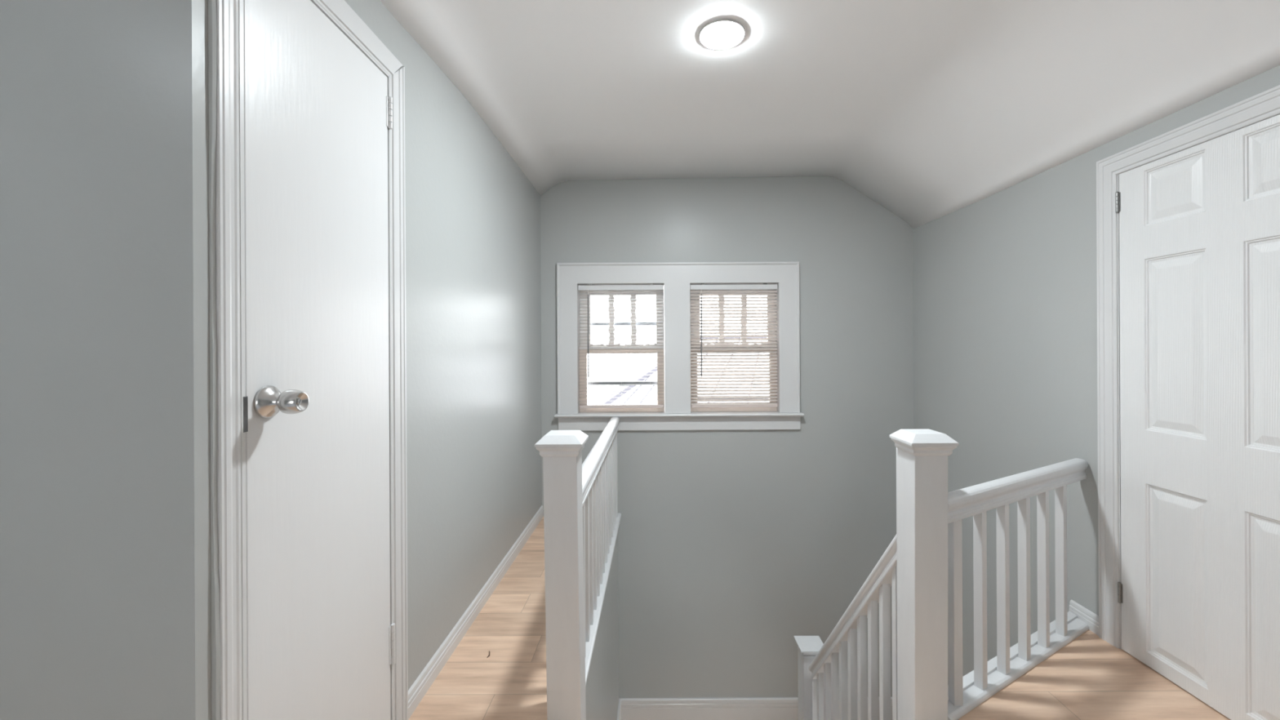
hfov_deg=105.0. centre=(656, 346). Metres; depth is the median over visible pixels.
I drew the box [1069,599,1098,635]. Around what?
baseboard
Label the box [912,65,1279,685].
wall
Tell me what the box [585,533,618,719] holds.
wall
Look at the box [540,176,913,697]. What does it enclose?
wall
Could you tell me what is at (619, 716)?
baseboard
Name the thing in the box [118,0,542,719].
wall
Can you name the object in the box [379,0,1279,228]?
ceiling
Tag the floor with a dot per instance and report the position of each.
(1089, 677)
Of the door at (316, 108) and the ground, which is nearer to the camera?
the door at (316, 108)
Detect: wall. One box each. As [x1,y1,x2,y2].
[0,0,121,719]
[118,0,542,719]
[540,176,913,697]
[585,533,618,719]
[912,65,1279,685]
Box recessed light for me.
[698,19,745,49]
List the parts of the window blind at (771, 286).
head rail, ladder cord, rail, ladder cord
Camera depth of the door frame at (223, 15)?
1.01 m
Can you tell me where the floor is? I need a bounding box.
[408,516,1230,719]
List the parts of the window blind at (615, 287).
ladder cord, head rail, rail, ladder cord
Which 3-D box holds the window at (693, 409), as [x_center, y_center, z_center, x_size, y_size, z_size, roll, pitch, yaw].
[0.598,0.008,3.848,0.673,0.988,0.104,0,0,0]
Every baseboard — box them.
[408,505,543,719]
[617,698,621,719]
[618,697,892,719]
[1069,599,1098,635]
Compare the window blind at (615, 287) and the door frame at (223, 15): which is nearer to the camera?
the door frame at (223, 15)
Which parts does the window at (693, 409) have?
sash, sash, meeting rail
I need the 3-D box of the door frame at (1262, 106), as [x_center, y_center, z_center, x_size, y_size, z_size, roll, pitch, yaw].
[1.956,0.232,1.687,0.020,2.096,0.958,0,0,0]
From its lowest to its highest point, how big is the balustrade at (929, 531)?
1.588 m
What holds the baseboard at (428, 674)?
attached to the wall at (473, 291)
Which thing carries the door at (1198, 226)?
in the wall at (1005, 282)
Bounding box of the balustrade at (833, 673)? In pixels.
[793,534,897,719]
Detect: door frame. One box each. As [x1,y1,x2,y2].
[208,0,408,719]
[1096,84,1279,648]
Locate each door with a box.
[239,0,395,719]
[1115,114,1279,719]
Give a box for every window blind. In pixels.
[577,283,663,408]
[689,283,777,408]
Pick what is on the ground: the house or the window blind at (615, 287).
the house
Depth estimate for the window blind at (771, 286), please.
3.76 m
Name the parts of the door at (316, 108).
latch plate, knob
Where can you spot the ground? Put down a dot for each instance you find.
(598, 375)
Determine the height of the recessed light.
0.013 m
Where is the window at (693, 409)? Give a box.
[689,289,777,412]
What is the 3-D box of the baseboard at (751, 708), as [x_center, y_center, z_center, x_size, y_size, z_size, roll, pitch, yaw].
[0.847,2.768,3.741,2.265,0.176,0.017,0,0,0]
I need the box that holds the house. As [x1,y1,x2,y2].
[590,334,768,404]
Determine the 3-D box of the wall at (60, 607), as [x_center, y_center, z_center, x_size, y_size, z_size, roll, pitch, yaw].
[-1.810,0.040,1.003,1.580,2.520,0.140,0,0,0]
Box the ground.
[586,368,643,404]
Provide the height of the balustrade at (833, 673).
2.170 m
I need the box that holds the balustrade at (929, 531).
[889,428,1088,719]

